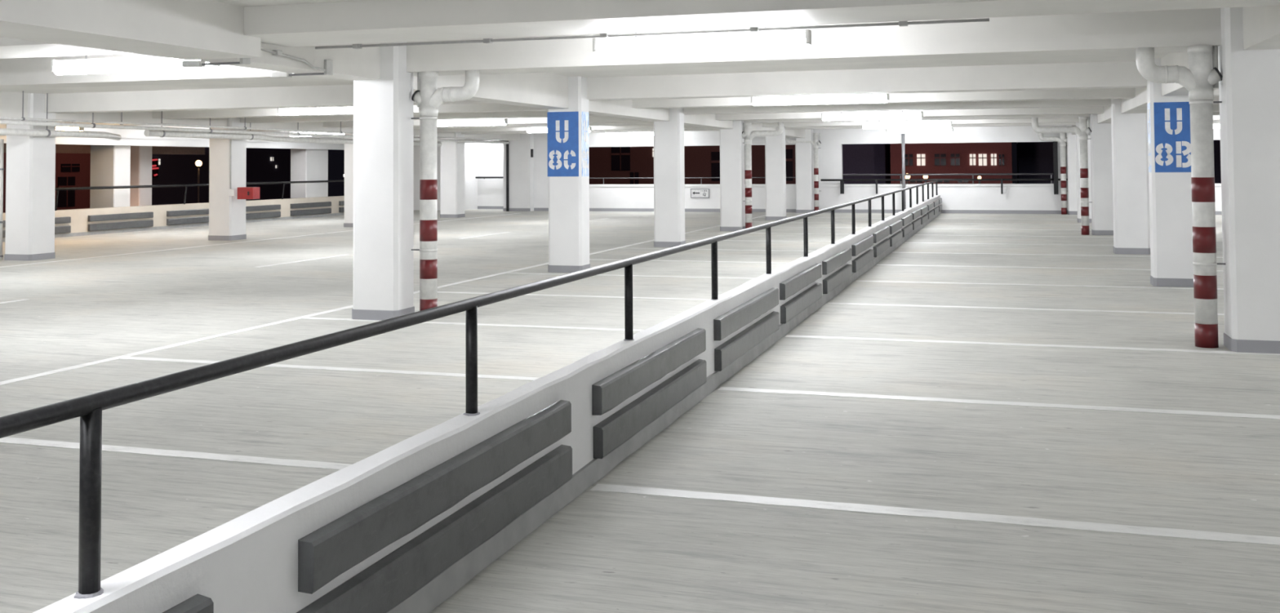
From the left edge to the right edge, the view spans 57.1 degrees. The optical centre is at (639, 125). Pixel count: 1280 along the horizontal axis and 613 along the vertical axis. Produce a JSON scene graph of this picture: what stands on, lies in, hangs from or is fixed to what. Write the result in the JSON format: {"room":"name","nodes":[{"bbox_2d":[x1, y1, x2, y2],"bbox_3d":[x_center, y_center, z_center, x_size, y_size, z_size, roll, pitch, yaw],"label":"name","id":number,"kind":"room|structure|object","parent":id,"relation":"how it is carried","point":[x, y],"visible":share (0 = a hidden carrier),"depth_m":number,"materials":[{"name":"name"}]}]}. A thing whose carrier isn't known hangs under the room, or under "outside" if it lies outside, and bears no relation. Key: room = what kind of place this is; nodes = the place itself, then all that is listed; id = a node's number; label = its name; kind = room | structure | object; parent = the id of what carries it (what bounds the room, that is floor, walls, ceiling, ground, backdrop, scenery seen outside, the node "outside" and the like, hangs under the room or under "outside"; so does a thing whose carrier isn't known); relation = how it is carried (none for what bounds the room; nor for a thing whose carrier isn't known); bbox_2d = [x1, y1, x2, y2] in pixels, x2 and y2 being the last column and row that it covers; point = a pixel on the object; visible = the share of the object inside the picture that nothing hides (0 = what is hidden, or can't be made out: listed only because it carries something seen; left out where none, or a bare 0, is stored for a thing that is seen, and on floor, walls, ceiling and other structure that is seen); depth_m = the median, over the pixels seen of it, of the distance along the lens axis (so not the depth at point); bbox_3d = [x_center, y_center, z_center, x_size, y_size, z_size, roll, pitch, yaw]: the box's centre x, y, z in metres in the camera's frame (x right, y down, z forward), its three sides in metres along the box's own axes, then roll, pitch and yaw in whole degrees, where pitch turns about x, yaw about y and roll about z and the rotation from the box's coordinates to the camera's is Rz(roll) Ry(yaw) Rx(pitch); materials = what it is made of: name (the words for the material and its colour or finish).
{"room":"parking garage","nodes":[
{"label":"parking garage","id":0,"kind":"room"},
{"bbox_2d":[89,145,130,208],"bbox_3d":[-12.622,1.305,28.021,0.750,3.040,0.590,-1,-2,17],"label":"pier","id":1,"kind":"object","parent":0,"point":[110,165],"visible":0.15,"depth_m":27.79,"materials":[{"name":"white paint"}]},
{"bbox_2d":[2,195,344,238],"bbox_3d":[-14.232,1.287,21.214,0.220,2.040,40.500,-1,-2,17],"label":"wall","id":2,"kind":"structure","parent":0,"point":[79,223],"depth_m":28.88,"materials":[{"name":"beige paint"}]},
{"bbox_2d":[2,216,71,226],"bbox_3d":[-12.897,2.052,24.991,0.060,0.140,2.050,-1,-2,17],"label":"board","id":3,"kind":"object","parent":2,"relation":"attached to","point":[68,219],"visible":0.29,"depth_m":25.69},
{"bbox_2d":[2,225,71,237],"bbox_3d":[-12.896,2.257,24.985,0.060,0.160,2.050,-1,-2,17],"label":"board","id":4,"kind":"object","parent":2,"relation":"attached to","point":[66,228],"visible":0.27,"depth_m":25.69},
{"bbox_2d":[88,211,153,221],"bbox_3d":[-12.117,2.131,27.497,0.060,0.140,2.060,-1,-2,17],"label":"board","id":5,"kind":"object","parent":2,"relation":"attached to","point":[139,215],"visible":1,"depth_m":27.41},
{"bbox_2d":[88,219,153,231],"bbox_3d":[-12.115,2.336,27.490,0.060,0.160,2.060,-1,-2,17],"label":"board","id":6,"kind":"object","parent":2,"relation":"attached to","point":[139,224],"visible":1,"depth_m":27.41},
{"bbox_2d":[0,121,344,150],"bbox_3d":[-14.241,-0.087,21.260,0.220,0.710,40.500,-1,-2,17],"label":"trim","id":7,"kind":"structure","parent":2,"relation":"attached to","point":[130,137],"depth_m":28.78,"materials":[{"name":"white paint"}]},
{"bbox_2d":[2,212,344,241],"bbox_3d":[-14.085,2.270,21.242,0.012,0.075,40.300,-1,-2,17],"label":"baseboard","id":8,"kind":"structure","parent":2,"relation":"attached to","point":[61,235],"depth_m":29.05,"materials":[{"name":"grey paint"}]},
{"bbox_2d":[166,208,208,216],"bbox_3d":[-11.348,2.209,29.963,0.060,0.140,2.030,-1,-2,17],"label":"board","id":9,"kind":"object","parent":2,"relation":"attached to","point":[195,211],"visible":0.78,"depth_m":29.65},
{"bbox_2d":[166,216,208,225],"bbox_3d":[-11.346,2.414,29.956,0.060,0.160,2.030,-1,-2,17],"label":"board","id":10,"kind":"object","parent":2,"relation":"attached to","point":[200,219],"visible":0.77,"depth_m":29.66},
{"bbox_2d":[54,179,344,210],"bbox_3d":[-10.609,1.812,32.276,0.108,0.513,16.200,-1,-2,17],"label":"guard rail","id":11,"kind":"object","parent":2,"relation":"attached to","point":[337,180],"visible":0.64,"depth_m":29.08,"materials":[{"name":"black metal"}]},
{"bbox_2d":[245,204,280,211],"bbox_3d":[-10.560,2.288,32.492,0.060,0.140,2.070,-1,-2,17],"label":"board","id":12,"kind":"object","parent":2,"relation":"attached to","point":[251,208],"visible":0.78,"depth_m":32.68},
{"bbox_2d":[245,211,280,219],"bbox_3d":[-10.558,2.493,32.485,0.060,0.160,2.070,-1,-2,17],"label":"board","id":13,"kind":"object","parent":2,"relation":"attached to","point":[273,214],"visible":0.78,"depth_m":32.67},
{"bbox_2d":[290,201,331,208],"bbox_3d":[-9.779,2.368,34.997,0.060,0.140,2.080,-1,-2,17],"label":"board","id":14,"kind":"object","parent":2,"relation":"attached to","point":[322,203],"visible":1,"depth_m":34.91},
{"bbox_2d":[290,208,331,216],"bbox_3d":[-9.778,2.572,34.990,0.060,0.159,2.080,-1,-2,17],"label":"board","id":15,"kind":"object","parent":2,"relation":"attached to","point":[322,211],"visible":1,"depth_m":34.90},
{"bbox_2d":[290,148,328,198],"bbox_3d":[-10.089,1.554,35.895,0.600,3.040,1.240,-1,-2,17],"label":"pier","id":16,"kind":"object","parent":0,"point":[306,165],"visible":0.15,"depth_m":35.41,"materials":[{"name":"white paint"}]},
{"bbox_2d":[0,208,1279,612],"bbox_3d":[-0.337,2.207,17.986,28.800,0.203,42.660,-1,-2,17],"label":"floor","id":17,"kind":"structure","parent":0,"point":[1002,413],"depth_m":6.99,"materials":[{"name":"concrete"}]},
{"bbox_2d":[0,138,4,259],"bbox_3d":[-10.596,1.226,19.506,0.080,2.000,0.080,-1,-2,17],"label":"standpipe","id":18,"kind":"object","parent":17,"relation":"on","point":[2,140],"visible":1,"depth_m":19.49,"materials":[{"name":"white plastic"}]},
{"bbox_2d":[4,93,55,260],"bbox_3d":[-10.164,0.852,19.619,0.566,2.750,0.566,-1,-2,17],"label":"concrete column","id":19,"kind":"structure","parent":17,"relation":"on","point":[30,168],"depth_m":19.38,"materials":[{"name":"white paint"}]},
{"bbox_2d":[208,117,246,240],"bbox_3d":[-8.617,1.008,24.581,0.566,2.750,0.566,-1,-2,17],"label":"concrete column","id":20,"kind":"structure","parent":17,"relation":"on","point":[227,214],"depth_m":24.33,"materials":[{"name":"white paint"}]},
{"bbox_2d":[228,138,235,195],"bbox_3d":[-8.390,0.834,24.194,0.140,1.230,0.065,-1,-2,17],"label":"conduit pipe","id":21,"kind":"object","parent":20,"relation":"attached to","point":[231,192],"visible":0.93,"depth_m":24.18,"materials":[{"name":"white paint"}]},
{"bbox_2d":[237,186,259,199],"bbox_3d":[-8.073,1.396,24.240,0.380,0.245,0.255,-1,-2,17],"label":"alarm box","id":22,"kind":"object","parent":20,"relation":"attached to","point":[243,193],"visible":1,"depth_m":24.14,"materials":[{"name":"red metal"}]},
{"bbox_2d":[343,133,353,226],"bbox_3d":[-7.065,1.166,29.563,0.566,2.750,0.566,-1,-2,17],"label":"concrete column","id":23,"kind":"structure","parent":17,"relation":"on","point":[348,148],"depth_m":29.32,"materials":[{"name":"white paint"}]},
{"bbox_2d":[351,41,414,320],"bbox_3d":[-2.556,0.536,11.720,0.516,2.750,0.396,-1,-2,17],"label":"concrete column","id":24,"kind":"structure","parent":17,"relation":"on","point":[383,256],"depth_m":11.54,"materials":[{"name":"white paint"}]},
{"bbox_2d":[411,70,479,311],"bbox_3d":[-1.930,0.684,11.635,0.740,2.440,0.190,-1,-2,17],"label":"drainpipe","id":25,"kind":"object","parent":24,"relation":"attached to","point":[428,98],"visible":0.98,"depth_m":11.62,"materials":[{"name":"white plastic"}]},
{"bbox_2d":[440,132,465,217],"bbox_3d":[-5.509,1.323,34.553,0.566,2.750,0.566,-1,-2,17],"label":"concrete column","id":26,"kind":"structure","parent":17,"relation":"on","point":[451,153],"depth_m":34.30,"materials":[{"name":"white paint"}]},
{"bbox_2d":[464,140,508,211],"bbox_3d":[-5.180,1.681,39.160,1.730,2.340,0.080,-1,-2,17],"label":"portal","id":27,"kind":"object","parent":17,"relation":"on","point":[507,144],"visible":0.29,"depth_m":38.88,"materials":[{"name":"black paint"}]},
{"bbox_2d":[33,195,941,612],"bbox_3d":[2.974,1.739,15.994,0.131,0.560,40.000,-1,-2,17],"label":"wall","id":28,"kind":"structure","parent":17,"relation":"on","point":[247,563],"depth_m":4.07,"materials":[{"name":"white paint"}]},
{"bbox_2d":[162,594,213,612],"bbox_3d":[-1.356,1.183,1.889,0.050,0.149,2.020,-1,-2,17],"label":"board","id":29,"kind":"object","parent":28,"relation":"attached to","point":[198,603],"visible":1,"depth_m":2.81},
{"bbox_2d":[296,444,572,612],"bbox_3d":[-0.626,1.456,4.222,0.050,0.152,2.040,-1,-2,17],"label":"board","id":30,"kind":"object","parent":28,"relation":"attached to","point":[381,587],"visible":1,"depth_m":4.02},
{"bbox_2d":[297,400,571,594],"bbox_3d":[-0.627,1.255,4.228,0.050,0.149,2.020,-1,-2,17],"label":"board","id":31,"kind":"object","parent":28,"relation":"attached to","point":[328,552],"visible":1,"depth_m":3.85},
{"bbox_2d":[0,180,937,599],"bbox_3d":[2.981,1.250,16.113,0.074,0.447,38.600,-1,-2,17],"label":"handrail","id":32,"kind":"object","parent":28,"relation":"on","point":[89,408],"visible":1,"depth_m":3.22,"materials":[{"name":"black metal"}]},
{"bbox_2d":[591,328,706,415],"bbox_3d":[0.096,1.337,6.548,0.050,0.148,2.020,-1,-2,17],"label":"board","id":33,"kind":"object","parent":28,"relation":"attached to","point":[612,390],"visible":1,"depth_m":6.24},
{"bbox_2d":[592,359,706,458],"bbox_3d":[0.101,1.540,6.552,0.050,0.153,2.018,-1,-2,17],"label":"board","id":34,"kind":"object","parent":28,"relation":"attached to","point":[620,427],"visible":1,"depth_m":6.26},
{"bbox_2d":[713,287,778,340],"bbox_3d":[0.833,1.408,8.912,0.050,0.148,2.100,-1,-2,17],"label":"board","id":35,"kind":"object","parent":28,"relation":"attached to","point":[733,320],"visible":1,"depth_m":8.63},
{"bbox_2d":[714,311,779,371],"bbox_3d":[0.837,1.612,8.914,0.050,0.152,2.100,-1,-2,17],"label":"board","id":36,"kind":"object","parent":28,"relation":"attached to","point":[735,348],"visible":1,"depth_m":8.63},
{"bbox_2d":[779,263,822,300],"bbox_3d":[1.548,1.475,11.208,0.050,0.148,2.100,-1,-2,17],"label":"board","id":37,"kind":"object","parent":28,"relation":"attached to","point":[788,287],"visible":1,"depth_m":10.94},
{"bbox_2d":[780,282,822,323],"bbox_3d":[1.555,1.679,11.219,0.050,0.153,2.084,-1,-2,17],"label":"board","id":38,"kind":"object","parent":28,"relation":"attached to","point":[791,308],"visible":1,"depth_m":10.95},
{"bbox_2d":[822,248,851,275],"bbox_3d":[2.285,1.557,13.572,0.050,0.149,2.100,-1,-2,17],"label":"board","id":39,"kind":"object","parent":28,"relation":"attached to","point":[831,264],"visible":1,"depth_m":13.26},
{"bbox_2d":[822,263,852,293],"bbox_3d":[2.290,1.760,13.578,0.050,0.153,2.092,-1,-2,17],"label":"board","id":40,"kind":"object","parent":28,"relation":"attached to","point":[835,279],"visible":1,"depth_m":13.30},
{"bbox_2d":[851,235,873,256],"bbox_3d":[3.034,1.626,15.974,0.050,0.149,2.100,-1,-2,17],"label":"board","id":41,"kind":"object","parent":28,"relation":"attached to","point":[858,247],"visible":1,"depth_m":15.67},
{"bbox_2d":[852,248,873,272],"bbox_3d":[3.037,1.829,15.974,0.050,0.153,2.105,-1,-2,17],"label":"board","id":42,"kind":"object","parent":28,"relation":"attached to","point":[863,260],"visible":0.99,"depth_m":15.71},
{"bbox_2d":[872,226,889,243],"bbox_3d":[3.770,1.697,18.338,0.050,0.148,2.100,-1,-2,17],"label":"board","id":43,"kind":"object","parent":28,"relation":"attached to","point":[884,232],"visible":1,"depth_m":18.08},
{"bbox_2d":[873,238,889,257],"bbox_3d":[3.776,1.901,18.347,0.050,0.152,2.087,-1,-2,17],"label":"board","id":44,"kind":"object","parent":28,"relation":"attached to","point":[879,248],"visible":0.99,"depth_m":18.09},
{"bbox_2d":[888,219,902,234],"bbox_3d":[4.501,1.782,20.682,0.050,0.148,2.100,-1,-2,17],"label":"board","id":45,"kind":"object","parent":28,"relation":"attached to","point":[897,225],"visible":0.98,"depth_m":20.41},
{"bbox_2d":[888,231,902,246],"bbox_3d":[4.503,1.985,20.677,0.050,0.152,2.116,-1,-2,17],"label":"board","id":46,"kind":"object","parent":28,"relation":"attached to","point":[897,237],"visible":0.99,"depth_m":20.47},
{"bbox_2d":[901,213,912,226],"bbox_3d":[5.234,1.847,23.036,0.050,0.148,2.100,-1,-2,17],"label":"board","id":47,"kind":"object","parent":28,"relation":"attached to","point":[908,219],"visible":0.98,"depth_m":22.76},
{"bbox_2d":[901,223,912,236],"bbox_3d":[5.239,2.050,23.038,0.050,0.153,2.101,-1,-2,17],"label":"board","id":48,"kind":"object","parent":28,"relation":"attached to","point":[907,229],"visible":0.98,"depth_m":22.79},
{"bbox_2d":[911,208,920,219],"bbox_3d":[5.962,1.919,25.371,0.050,0.148,2.100,-1,-2,17],"label":"board","id":49,"kind":"object","parent":28,"relation":"attached to","point":[916,214],"visible":0.98,"depth_m":25.09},
{"bbox_2d":[911,217,920,230],"bbox_3d":[5.963,2.122,25.364,0.050,0.152,2.121,-1,-2,17],"label":"board","id":50,"kind":"object","parent":28,"relation":"attached to","point":[917,223],"visible":0.98,"depth_m":25.20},
{"bbox_2d":[546,75,590,272],"bbox_3d":[-1.009,0.693,16.682,0.516,2.750,0.396,-1,-2,17],"label":"concrete column","id":51,"kind":"structure","parent":17,"relation":"on","point":[568,140],"depth_m":16.50,"materials":[{"name":"white paint"}]},
{"bbox_2d":[653,107,685,247],"bbox_3d":[0.537,0.849,21.644,0.516,2.750,0.396,-1,-2,17],"label":"concrete column","id":52,"kind":"structure","parent":17,"relation":"on","point":[668,135],"depth_m":21.46,"materials":[{"name":"white paint"}]},
{"bbox_2d":[719,120,745,231],"bbox_3d":[2.090,1.007,26.626,0.516,2.750,0.396,-1,-2,17],"label":"concrete column","id":53,"kind":"structure","parent":17,"relation":"on","point":[732,206],"depth_m":26.44,"materials":[{"name":"white paint"}]},
{"bbox_2d":[742,121,783,228],"bbox_3d":[2.752,1.150,26.404,0.978,2.440,0.176,-1,-2,17],"label":"drainpipe","id":54,"kind":"object","parent":53,"relation":"attached to","point":[747,135],"visible":0.94,"depth_m":26.43,"materials":[{"name":"white plastic"}]},
{"bbox_2d":[764,127,786,220],"bbox_3d":[3.645,1.164,31.616,0.516,2.750,0.396,-1,-2,17],"label":"concrete column","id":55,"kind":"structure","parent":17,"relation":"on","point":[775,146],"depth_m":31.43,"materials":[{"name":"white paint"}]},
{"bbox_2d":[795,128,813,213],"bbox_3d":[5.058,1.307,36.149,0.516,2.750,0.396,-1,-2,17],"label":"concrete column","id":56,"kind":"structure","parent":17,"relation":"on","point":[803,151],"depth_m":35.96,"materials":[{"name":"white paint"}]},
{"bbox_2d":[785,133,821,210],"bbox_3d":[5.000,1.458,36.016,1.121,2.440,0.160,-1,-2,17],"label":"drainpipe","id":57,"kind":"object","parent":56,"relation":"attached to","point":[815,143],"visible":0.92,"depth_m":35.86,"materials":[{"name":"white plastic"}]},
{"bbox_2d":[901,133,906,209],"bbox_3d":[7.906,1.260,35.274,0.160,2.748,0.160,-1,-2,17],"label":"steel pole","id":58,"kind":"object","parent":17,"relation":"on","point":[902,134],"visible":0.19,"depth_m":35.24,"materials":[{"name":"grey metal"}]},
{"bbox_2d":[1066,124,1077,214],"bbox_3d":[12.569,1.179,33.812,0.541,2.750,0.396,-1,-2,17],"label":"concrete column","id":59,"kind":"structure","parent":17,"relation":"on","point":[1071,139],"depth_m":33.67,"materials":[{"name":"white paint"}]},
{"bbox_2d":[820,141,1067,194],"bbox_3d":[8.983,1.284,35.032,7.200,1.530,0.080,-1,-2,17],"label":"guard rail","id":60,"kind":"object","parent":59,"relation":"attached to","point":[1055,179],"visible":1,"depth_m":34.66,"materials":[{"name":"black metal"}]},
{"bbox_2d":[1038,133,1066,214],"bbox_3d":[11.958,1.343,33.956,0.828,2.440,0.176,-1,-2,17],"label":"drainpipe","id":61,"kind":"object","parent":59,"relation":"attached to","point":[1061,140],"visible":0.9,"depth_m":33.83,"materials":[{"name":"white plastic"}]},
{"bbox_2d":[1075,122,1091,222],"bbox_3d":[11.156,1.036,29.280,0.541,2.750,0.396,-1,-2,17],"label":"concrete column","id":62,"kind":"structure","parent":17,"relation":"on","point":[1077,144],"depth_m":29.14,"materials":[{"name":"white paint"}]},
{"bbox_2d":[1089,113,1113,235],"bbox_3d":[9.601,0.879,24.289,0.541,2.750,0.396,-1,-2,17],"label":"concrete column","id":63,"kind":"structure","parent":17,"relation":"on","point":[1100,137],"depth_m":24.13,"materials":[{"name":"white paint"}]},
{"bbox_2d":[1031,116,1092,235],"bbox_3d":[8.774,1.044,24.426,1.178,2.440,0.176,-1,-2,17],"label":"drainpipe","id":64,"kind":"object","parent":63,"relation":"attached to","point":[1082,131],"visible":1,"depth_m":24.26,"materials":[{"name":"white plastic"}]},
{"bbox_2d":[1111,98,1150,254],"bbox_3d":[8.049,0.721,19.307,0.541,2.750,0.396,-1,-2,17],"label":"concrete column","id":65,"kind":"structure","parent":17,"relation":"on","point":[1130,163],"depth_m":19.12,"materials":[{"name":"white paint"}]},
{"bbox_2d":[1146,57,1193,287],"bbox_3d":[6.487,0.563,14.297,0.541,2.750,0.396,-1,-2,17],"label":"concrete column","id":66,"kind":"structure","parent":17,"relation":"on","point":[1169,143],"depth_m":14.13,"materials":[{"name":"white paint"}]},
{"bbox_2d":[1217,6,1279,353],"bbox_3d":[5.006,0.407,9.378,0.641,2.750,0.416,-1,-2,17],"label":"concrete column","id":67,"kind":"structure","parent":17,"relation":"on","point":[1249,88],"depth_m":9.23,"materials":[{"name":"white paint"}]},
{"bbox_2d":[1135,44,1225,348],"bbox_3d":[4.425,0.574,9.606,0.649,2.440,0.190,-1,-2,17],"label":"drainpipe","id":68,"kind":"object","parent":67,"relation":"attached to","point":[1198,80],"visible":1,"depth_m":9.50,"materials":[{"name":"white plastic"}]},
{"bbox_2d":[0,0,1279,140],"bbox_3d":[-0.694,-0.554,17.158,28.900,0.690,40.700,-1,-2,17],"label":"ceiling","id":69,"kind":"structure","parent":0,"point":[1055,62],"depth_m":11.07,"materials":[{"name":"white paint"}]},
{"bbox_2d":[0,93,121,140],"bbox_3d":[-11.408,-0.304,15.001,0.608,0.735,13.826,-1,-2,17],"label":"pipe","id":70,"kind":"object","parent":69,"relation":"hanging from","point":[3,131],"visible":1,"depth_m":19.51,"materials":[{"name":"white plastic"}]},
{"bbox_2d":[55,126,84,130],"bbox_3d":[-11.834,-0.113,23.916,1.200,0.512,0.123,-1,-2,17],"label":"lamp","id":71,"kind":"object","parent":69,"relation":"hanging from","point":[62,128],"visible":0.18,"depth_m":23.76,"materials":[{"name":"white plastic"}]},
{"bbox_2d":[50,55,220,75],"bbox_3d":[-4.688,-0.673,10.893,1.800,0.362,0.123,-1,-2,17],"label":"lamp","id":72,"kind":"object","parent":69,"relation":"hanging from","point":[153,63],"visible":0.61,"depth_m":10.88,"materials":[{"name":"white plastic"}]},
{"bbox_2d":[182,57,250,67],"bbox_3d":[-3.451,-0.554,9.560,0.590,0.145,0.100,-1,-2,17],"label":"bracket","id":73,"kind":"object","parent":69,"relation":"attached to","point":[188,64],"visible":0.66,"depth_m":9.56,"materials":[{"name":"grey metal"}]},
{"bbox_2d":[0,90,500,140],"bbox_3d":[-8.111,-0.151,24.015,0.305,0.478,25.000,-1,-2,17],"label":"pipe","id":74,"kind":"object","parent":69,"relation":"hanging from","point":[22,118],"visible":0.85,"depth_m":21.90,"materials":[{"name":"white plastic"}]},
{"bbox_2d":[0,112,509,143],"bbox_3d":[-8.581,-0.151,22.590,0.084,0.568,30.000,-1,-2,17],"label":"pipe","id":75,"kind":"object","parent":69,"relation":"hanging from","point":[92,125],"visible":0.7,"depth_m":22.29,"materials":[{"name":"white plastic"}]},
{"bbox_2d":[143,111,441,146],"bbox_3d":[-7.344,0.065,27.384,0.329,0.692,12.100,-1,-2,17],"label":"pipe","id":76,"kind":"object","parent":69,"relation":"hanging from","point":[147,132],"visible":0.76,"depth_m":24.37,"materials":[{"name":"white plastic"}]},
{"bbox_2d":[261,47,325,71],"bbox_3d":[-3.007,-0.579,10.009,0.060,0.154,1.162,-1,-2,17],"label":"conduit","id":77,"kind":"object","parent":69,"relation":"attached to","point":[275,52],"visible":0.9,"depth_m":10.03,"materials":[{"name":"white metal"}]},
{"bbox_2d":[271,59,333,77],"bbox_3d":[-3.088,-0.517,10.724,0.590,0.145,0.100,-1,-2,17],"label":"bracket","id":78,"kind":"object","parent":69,"relation":"attached to","point":[328,64],"visible":0.92,"depth_m":10.69,"materials":[{"name":"grey metal"}]},
{"bbox_2d":[277,106,353,115],"bbox_3d":[-5.436,-0.363,20.254,1.800,0.342,0.123,-1,-2,17],"label":"lamp","id":79,"kind":"object","parent":69,"relation":"hanging from","point":[348,109],"visible":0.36,"depth_m":20.24,"materials":[{"name":"white plastic"}]},
{"bbox_2d":[437,118,507,126],"bbox_3d":[-3.741,-0.176,25.693,1.800,0.372,0.123,-1,-2,17],"label":"lamp","id":80,"kind":"object","parent":69,"relation":"hanging from","point":[498,122],"visible":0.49,"depth_m":25.61,"materials":[{"name":"white plastic"}]},
{"bbox_2d":[525,126,591,133],"bbox_3d":[-2.135,-0.008,30.846,1.800,0.382,0.123,-1,-2,17],"label":"lamp","id":81,"kind":"object","parent":69,"relation":"hanging from","point":[530,130],"visible":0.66,"depth_m":30.97,"materials":[{"name":"white plastic"}]},
{"bbox_2d":[604,131,653,136],"bbox_3d":[-0.261,0.162,36.858,1.800,0.342,0.123,-1,-2,17],"label":"lamp","id":82,"kind":"object","parent":69,"relation":"hanging from","point":[636,133],"visible":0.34,"depth_m":36.82,"materials":[{"name":"white plastic"}]},
{"bbox_2d":[315,17,989,48],"bbox_3d":[-0.136,-0.709,9.197,5.500,0.045,0.060,-1,-2,17],"label":"conduit","id":83,"kind":"object","parent":69,"relation":"attached to","point":[753,29],"visible":0.94,"depth_m":9.09,"materials":[{"name":"white metal"}]},
{"bbox_2d":[592,26,811,56],"bbox_3d":[0.468,-0.758,9.257,1.750,0.369,0.123,-1,-2,17],"label":"lamp","id":84,"kind":"object","parent":69,"relation":"hanging from","point":[786,39],"visible":0.91,"depth_m":9.20,"materials":[{"name":"white plastic"}]},
{"bbox_2d":[751,93,889,105],"bbox_3d":[2.575,-0.502,16.923,1.980,0.392,0.123,-1,-2,17],"label":"lamp","id":85,"kind":"object","parent":69,"relation":"hanging from","point":[861,98],"visible":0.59,"depth_m":16.86,"materials":[{"name":"white plastic"}]},
{"bbox_2d":[821,110,923,120],"bbox_3d":[4.394,-0.315,22.323,1.900,0.427,0.123,-1,-2,17],"label":"lamp","id":86,"kind":"object","parent":69,"relation":"hanging from","point":[886,115],"visible":0.93,"depth_m":22.26,"materials":[{"name":"white plastic"}]},
{"bbox_2d":[822,113,921,120],"bbox_3d":[4.396,-0.159,22.318,1.840,0.115,0.123,-1,-2,17],"label":"diffuser","id":87,"kind":"object","parent":86,"relation":"attached to","point":[826,117],"depth_m":22.29,"materials":[{"name":"white plastic"}]},
{"bbox_2d":[861,120,952,128],"bbox_3d":[6.211,-0.151,27.411,2.060,0.437,0.123,-1,-2,17],"label":"lamp","id":88,"kind":"object","parent":69,"relation":"hanging from","point":[933,124],"visible":0.94,"depth_m":27.35,"materials":[{"name":"white plastic"}]},
{"bbox_2d":[413,124,1222,211],"bbox_3d":[5.478,1.330,36.893,28.900,2.750,1.850,-1,-2,17],"label":"wall","id":89,"kind":"structure","parent":0,"point":[528,178],"depth_m":36.78,"materials":[{"name":"white paint"}]},
{"bbox_2d":[690,188,709,197],"bbox_3d":[1.903,2.154,37.360,0.610,0.290,0.029,-1,-2,17],"label":"direction sign","id":90,"kind":"object","parent":89,"relation":"attached to","point":[695,193],"visible":1,"depth_m":37.36,"materials":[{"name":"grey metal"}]},
{"bbox_2d":[477,206,1222,214],"bbox_3d":[6.572,2.632,36.399,26.160,0.100,1.662,-1,-2,17],"label":"baseboard","id":91,"kind":"structure","parent":89,"relation":"attached to","point":[846,211],"depth_m":36.03,"materials":[{"name":"grey paint"}]},
{"bbox_2d":[589,183,1221,186],"bbox_3d":[8.398,1.801,35.478,22.100,0.075,0.285,-1,-2,17],"label":"trim","id":92,"kind":"structure","parent":89,"relation":"attached to","point":[716,184],"depth_m":35.79,"materials":[{"name":"white paint"}]},
{"bbox_2d":[589,177,795,184],"bbox_3d":[1.383,1.773,37.678,7.400,0.221,0.032,-1,-2,17],"label":"guard rail","id":93,"kind":"object","parent":92,"relation":"on","point":[603,178],"visible":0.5,"depth_m":38.10,"materials":[{"name":"grey metal"}]},
{"bbox_3d":[8.130,2.953,36.575,23.700,0.150,1.780,-1,-2,17],"label":"ledge","id":94,"kind":"object","parent":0,"visible":0},
{"bbox_2d":[842,173,1053,183],"bbox_3d":[9.279,2.194,36.860,6.950,1.370,0.060,-1,-2,17],"label":"guard rail","id":95,"kind":"object","parent":94,"relation":"on","point":[954,174],"visible":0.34,"depth_m":36.57,"materials":[{"name":"grey metal"}]},
{"label":"outside","id":96,"kind":"structure","parent":0,"visible":0},
{"bbox_3d":[-5.987,7.861,64.492,170.000,0.300,140.000,-1,-2,17],"label":"ground","id":97,"kind":"structure","parent":96,"visible":0},
{"bbox_2d":[3,152,90,213],"bbox_3d":[-36.797,2.554,58.334,15.400,10.300,10.000,-1,-2,17],"label":"building","id":98,"kind":"structure","parent":97,"relation":"on","point":[72,170],"depth_m":59.20,"materials":[{"name":"red brick"}]},
{"bbox_2d":[129,146,151,206],"bbox_3d":[-13.278,3.265,31.124,0.490,6.740,0.540,-1,-2,17],"label":"pier","id":99,"kind":"structure","parent":97,"relation":"on","point":[140,156],"depth_m":30.97,"materials":[{"name":"white paint"}]},
{"bbox_2d":[151,157,158,177],"bbox_3d":[-28.510,4.943,68.513,0.200,6.100,1.300,-1,-2,17],"label":"sign","id":100,"kind":"object","parent":97,"relation":"on","point":[154,160],"visible":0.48,"depth_m":68.90,"materials":[{"name":"red metal"}]},
{"bbox_2d":[195,160,202,203],"bbox_3d":[-25.159,4.945,66.996,0.361,5.950,0.380,-1,-2,17],"label":"street lamp","id":101,"kind":"object","parent":97,"relation":"on","point":[198,163],"visible":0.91,"depth_m":67.01,"materials":[{"name":"white glass"}]},
{"bbox_2d":[151,146,290,204],"bbox_3d":[-34.572,4.073,77.188,16.400,8.500,25.400,-1,-2,17],"label":"building","id":102,"kind":"structure","parent":97,"relation":"on","point":[263,165],"depth_m":73.68,"materials":[{"name":"black"}]},
{"bbox_2d":[589,144,795,184],"bbox_3d":[3.843,2.161,69.468,16.400,11.300,9.400,-1,-2,17],"label":"building","id":103,"kind":"structure","parent":97,"relation":"on","point":[699,161],"depth_m":65.76,"materials":[{"name":"red brick"}]},
{"bbox_2d":[842,143,890,183],"bbox_3d":[12.757,2.456,65.109,2.800,10.300,8.400,-1,-2,17],"label":"building","id":104,"kind":"structure","parent":97,"relation":"on","point":[857,158],"depth_m":61.31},
{"bbox_2d":[889,142,1012,183],"bbox_3d":[16.800,1.852,62.820,6.200,11.300,10.400,-1,-2,17],"label":"building","id":105,"kind":"structure","parent":97,"relation":"on","point":[996,157],"depth_m":57.99,"materials":[{"name":"red brick"}]},
{"bbox_2d":[1016,139,1221,183],"bbox_3d":[26.844,3.656,64.873,11.800,7.700,8.400,-1,-2,17],"label":"building","id":106,"kind":"structure","parent":97,"relation":"on","point":[1032,157],"depth_m":62.49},
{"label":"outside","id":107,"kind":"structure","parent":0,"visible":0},
{"bbox_2d":[3,143,204,154],"bbox_3d":[-14.586,0.464,29.681,0.900,0.460,12.000,-1,-2,17],"label":"eave","id":108,"kind":"object","parent":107,"point":[60,148],"visible":0.17,"depth_m":33.47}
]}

